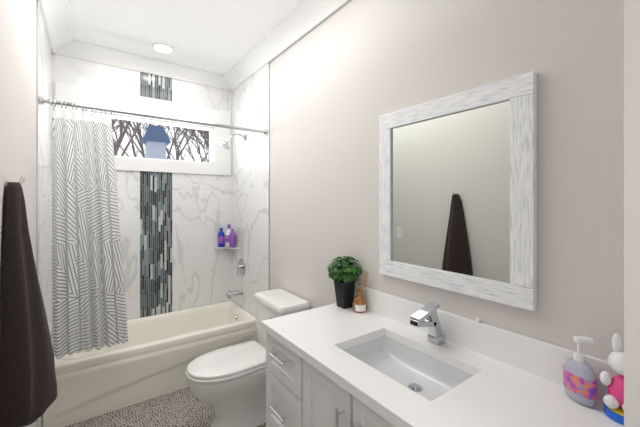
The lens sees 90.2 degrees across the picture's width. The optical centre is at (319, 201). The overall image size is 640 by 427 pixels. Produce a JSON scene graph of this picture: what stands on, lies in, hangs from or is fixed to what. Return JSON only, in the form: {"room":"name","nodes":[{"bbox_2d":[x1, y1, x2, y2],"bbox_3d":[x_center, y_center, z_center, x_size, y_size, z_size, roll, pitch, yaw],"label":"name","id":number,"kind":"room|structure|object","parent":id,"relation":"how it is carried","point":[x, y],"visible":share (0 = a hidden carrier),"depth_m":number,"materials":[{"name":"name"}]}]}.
{"room":"bathroom","nodes":[
{"label":"bathroom","id":0,"kind":"room"},
{"bbox_2d":[0,0,35,426],"bbox_3d":[-1.000,0.083,0.868,0.100,2.780,4.380,0,0,-36],"label":"wall","id":1,"kind":"structure","parent":0,"point":[17,89],"depth_m":1.40,"materials":[{"name":"white paint"}]},
{"bbox_2d":[0,176,56,426],"bbox_3d":[-1.094,0.351,1.211,0.149,0.898,0.284,0,0,-36],"label":"hanging towel","id":2,"kind":"object","parent":1,"relation":"hanging from","point":[28,388],"visible":1,"depth_m":1.14,"materials":[{"name":"brown fabric"}]},
{"bbox_2d":[36,0,37,426],"bbox_3d":[-1.665,0.133,1.878,0.009,2.680,0.004,0,0,-36],"label":"trim","id":3,"kind":"structure","parent":1,"relation":"attached to","point":[37,143],"depth_m":1.88,"materials":[{"name":"silver metal"}]},
{"bbox_2d":[39,0,74,56],"bbox_3d":[-0.900,-1.257,0.941,0.146,0.100,4.180,0,0,-36],"label":"crown molding","id":4,"kind":"structure","parent":1,"relation":"attached to","point":[56,13],"depth_m":2.27,"materials":[{"name":"white paint"}]},
{"bbox_2d":[38,0,53,426],"bbox_3d":[-1.922,0.083,2.232,0.008,2.780,0.870,0,0,-36],"label":"tiled wall","id":5,"kind":"structure","parent":0,"point":[45,55],"depth_m":2.20,"materials":[{"name":"white tile"}]},
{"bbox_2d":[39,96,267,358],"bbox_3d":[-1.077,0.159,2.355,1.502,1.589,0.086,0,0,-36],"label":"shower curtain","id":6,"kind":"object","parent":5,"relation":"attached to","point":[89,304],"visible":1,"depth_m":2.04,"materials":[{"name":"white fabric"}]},
{"bbox_2d":[54,54,229,319],"bbox_3d":[-1.569,0.083,3.033,1.520,2.780,0.008,0,0,-36],"label":"tiled wall","id":7,"kind":"structure","parent":0,"point":[206,208],"depth_m":3.18,"materials":[{"name":"white tile"}]},
{"bbox_2d":[71,40,222,87],"bbox_3d":[-1.534,-1.257,2.968,1.200,0.100,0.138,0,0,-36],"label":"crown molding","id":8,"kind":"structure","parent":7,"relation":"attached to","point":[86,51],"depth_m":2.91,"materials":[{"name":"white paint"}]},
{"bbox_2d":[140,72,171,317],"bbox_3d":[-1.556,-0.070,3.035,0.275,2.295,0.003,0,0,-36],"label":"mosaic","id":9,"kind":"object","parent":7,"relation":"attached to","point":[155,243],"visible":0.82,"depth_m":3.03},
{"bbox_2d":[65,387,265,426],"bbox_3d":[-0.344,1.498,1.344,1.720,0.050,4.380,0,0,-36],"label":"floor","id":10,"kind":"structure","parent":0,"point":[184,407],"depth_m":2.21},
{"bbox_2d":[42,301,258,426],"bbox_3d":[-1.359,1.270,2.743,1.500,0.405,0.705,0,0,-36],"label":"bathtub","id":11,"kind":"object","parent":10,"relation":"on","point":[154,356],"visible":0.75,"depth_m":2.40,"materials":[{"name":"white ceramic"}]},
{"bbox_2d":[186,289,309,426],"bbox_3d":[-0.503,1.083,2.174,0.772,0.781,0.450,0,0,-36],"label":"toilet","id":12,"kind":"object","parent":10,"relation":"on","point":[227,385],"visible":0.79,"depth_m":2.05,"materials":[{"name":"white ceramic"}]},
{"bbox_2d":[261,284,623,426],"bbox_3d":[0.311,0.952,1.234,0.584,1.042,1.308,0,0,-36],"label":"bathroom vanity","id":13,"kind":"object","parent":10,"relation":"on","point":[386,360],"visible":1,"depth_m":1.22,"materials":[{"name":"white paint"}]},
{"bbox_2d":[327,256,362,308],"bbox_3d":[0.127,0.452,1.814,0.184,0.289,0.221,0,0,-36],"label":"potted plant","id":14,"kind":"object","parent":13,"relation":"on","point":[343,274],"visible":0.98,"depth_m":1.78,"materials":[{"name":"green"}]},
{"bbox_2d":[353,272,367,312],"bbox_3d":[0.226,0.484,1.737,0.071,0.226,0.099,0,0,-36],"label":"bottle","id":15,"kind":"object","parent":13,"relation":"on","point":[359,302],"visible":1,"depth_m":1.72,"materials":[{"name":"orange glass"}]},
{"bbox_2d":[563,336,596,406],"bbox_3d":[0.784,0.502,0.964,0.070,0.189,0.089,0,0,-36],"label":"soap dispenser","id":16,"kind":"object","parent":13,"relation":"on","point":[580,381],"visible":1,"depth_m":0.95,"materials":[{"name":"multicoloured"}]},
{"bbox_2d":[600,333,623,424],"bbox_3d":[0.840,0.483,0.881,0.092,0.229,0.095,0,0,-36],"label":"bunny","id":17,"kind":"object","parent":13,"relation":"on","point":[613,399],"visible":0.42,"depth_m":0.88,"materials":[{"name":"white"}]},
{"bbox_2d":[69,0,302,74],"bbox_3d":[-0.344,-1.332,1.344,1.720,0.050,4.380,0,0,-36],"label":"ceiling","id":18,"kind":"structure","parent":0,"point":[222,37],"depth_m":2.37,"materials":[{"name":"white paint"}]},
{"bbox_2d":[152,43,173,53],"bbox_3d":[-1.331,-1.301,2.704,0.170,0.010,0.170,0,0,-36],"label":"recessed light","id":19,"kind":"object","parent":18,"relation":"in","point":[163,48],"visible":0.96,"depth_m":2.69,"materials":[{"name":"white glass"}]},
{"bbox_2d":[230,64,267,316],"bbox_3d":[-0.698,0.083,3.120,0.008,2.780,0.870,0,0,-36],"label":"tiled wall","id":20,"kind":"structure","parent":0,"point":[248,101],"depth_m":3.07,"materials":[{"name":"white tile"}]},
{"bbox_2d":[213,246,238,248],"bbox_3d":[-0.980,0.479,3.330,0.200,0.012,0.200,0,0,-36],"label":"corner shelf","id":21,"kind":"object","parent":20,"relation":"attached to","point":[226,247],"visible":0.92,"depth_m":3.32,"materials":[{"name":"stone"}]},
{"bbox_2d":[218,228,224,246],"bbox_3d":[-1.038,0.371,3.351,0.070,0.202,0.051,0,0,-36],"label":"shampoo bottle","id":22,"kind":"object","parent":21,"relation":"on","point":[221,238],"visible":1,"depth_m":3.33,"materials":[{"name":"blue plastic"}]},
{"bbox_2d":[225,224,230,246],"bbox_3d":[-0.962,0.353,3.375,0.082,0.238,0.056,0,0,-36],"label":"shampoo bottle","id":23,"kind":"object","parent":21,"relation":"on","point":[228,231],"visible":0.73,"depth_m":3.35,"materials":[{"name":"white plastic"}]},
{"bbox_2d":[229,229,234,247],"bbox_3d":[-0.913,0.376,3.324,0.062,0.192,0.062,0,0,-36],"label":"shampoo bottle","id":24,"kind":"object","parent":21,"relation":"on","point":[232,239],"visible":1,"depth_m":3.30,"materials":[{"name":"purple plastic"}]},
{"bbox_2d":[218,134,246,149],"bbox_3d":[-0.849,-0.588,3.090,0.269,0.168,0.120,0,0,-36],"label":"shower head","id":25,"kind":"object","parent":20,"relation":"attached to","point":[224,144],"visible":1,"depth_m":3.06},
{"bbox_2d":[226,289,242,298],"bbox_3d":[-0.862,0.918,3.205,0.155,0.080,0.060,0,0,-36],"label":"spout","id":26,"kind":"object","parent":20,"relation":"attached to","point":[234,293],"visible":1,"depth_m":3.19,"materials":[{"name":"silver metal"}]},
{"bbox_2d":[237,259,244,275],"bbox_3d":[-0.817,0.660,3.224,0.060,0.169,0.164,0,0,-36],"label":"valve","id":27,"kind":"object","parent":20,"relation":"attached to","point":[241,267],"visible":1,"depth_m":3.21,"materials":[{"name":"silver metal"}]},
{"bbox_2d":[269,0,623,360],"bbox_3d":[0.312,0.083,1.819,0.100,2.780,4.380,0,0,-36],"label":"wall","id":28,"kind":"structure","parent":0,"point":[344,77],"depth_m":1.35,"materials":[{"name":"white paint"}]},
{"bbox_2d":[268,63,269,289],"bbox_3d":[-0.442,0.133,2.765,0.009,2.680,0.004,0,0,-36],"label":"trim","id":29,"kind":"structure","parent":28,"relation":"attached to","point":[268,176],"depth_m":2.77,"materials":[{"name":"silver metal"}]},
{"bbox_2d":[219,0,348,90],"bbox_3d":[0.212,-1.257,1.747,0.146,0.100,4.180,0,0,-36],"label":"crown molding","id":30,"kind":"structure","parent":28,"relation":"attached to","point":[300,20],"depth_m":2.43,"materials":[{"name":"white paint"}]},
{"bbox_2d":[379,71,536,310],"bbox_3d":[0.535,-0.037,1.399,0.030,0.830,0.724,0,0,-36],"label":"mirror","id":31,"kind":"object","parent":28,"relation":"attached to","point":[457,192],"visible":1,"depth_m":1.30,"materials":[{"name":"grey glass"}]},
{"bbox_2d":[624,0,639,426],"bbox_3d":[1.012,0.083,0.325,0.520,2.780,0.938,0,0,-36],"label":"door frame","id":32,"kind":"structure","parent":0,"point":[631,213],"depth_m":0.54,"materials":[{"name":"white paint"}]},
{"bbox_3d":[-1.606,0.083,3.084,1.520,2.780,0.120,0,0,-36],"label":"wall","id":33,"kind":"structure","parent":0,"visible":0},
{"bbox_2d":[55,82,230,175],"bbox_3d":[-1.593,-0.632,3.066,1.460,0.690,0.126,0,0,-36],"label":"window","id":34,"kind":"structure","parent":33,"relation":"in","point":[219,163],"depth_m":3.04,"materials":[{"name":"white"}]},
{"label":"outside","id":35,"kind":"structure","parent":0,"visible":0},
{"bbox_2d":[112,118,208,161],"bbox_3d":[-7.333,-3.027,11.389,20.000,11.000,0.050,0,0,-36],"label":"sky","id":36,"kind":"structure","parent":35,"point":[187,156],"depth_m":12.47,"materials":[{"name":"white"}]},
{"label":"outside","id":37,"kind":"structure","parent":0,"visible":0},
{"bbox_2d":[141,125,170,158],"bbox_3d":[-2.782,0.353,5.394,0.400,3.240,0.390,0,0,-36],"label":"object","id":38,"kind":"structure","parent":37,"point":[155,140],"depth_m":5.28,"materials":[{"name":"blue"}]},
{"bbox_2d":[111,118,208,161],"bbox_3d":[-3.814,-1.155,8.047,8.366,6.269,4.940,0,0,-36],"label":"tree","id":39,"kind":"object","parent":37,"point":[121,125],"visible":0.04,"depth_m":8.25,"materials":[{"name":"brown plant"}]}
]}

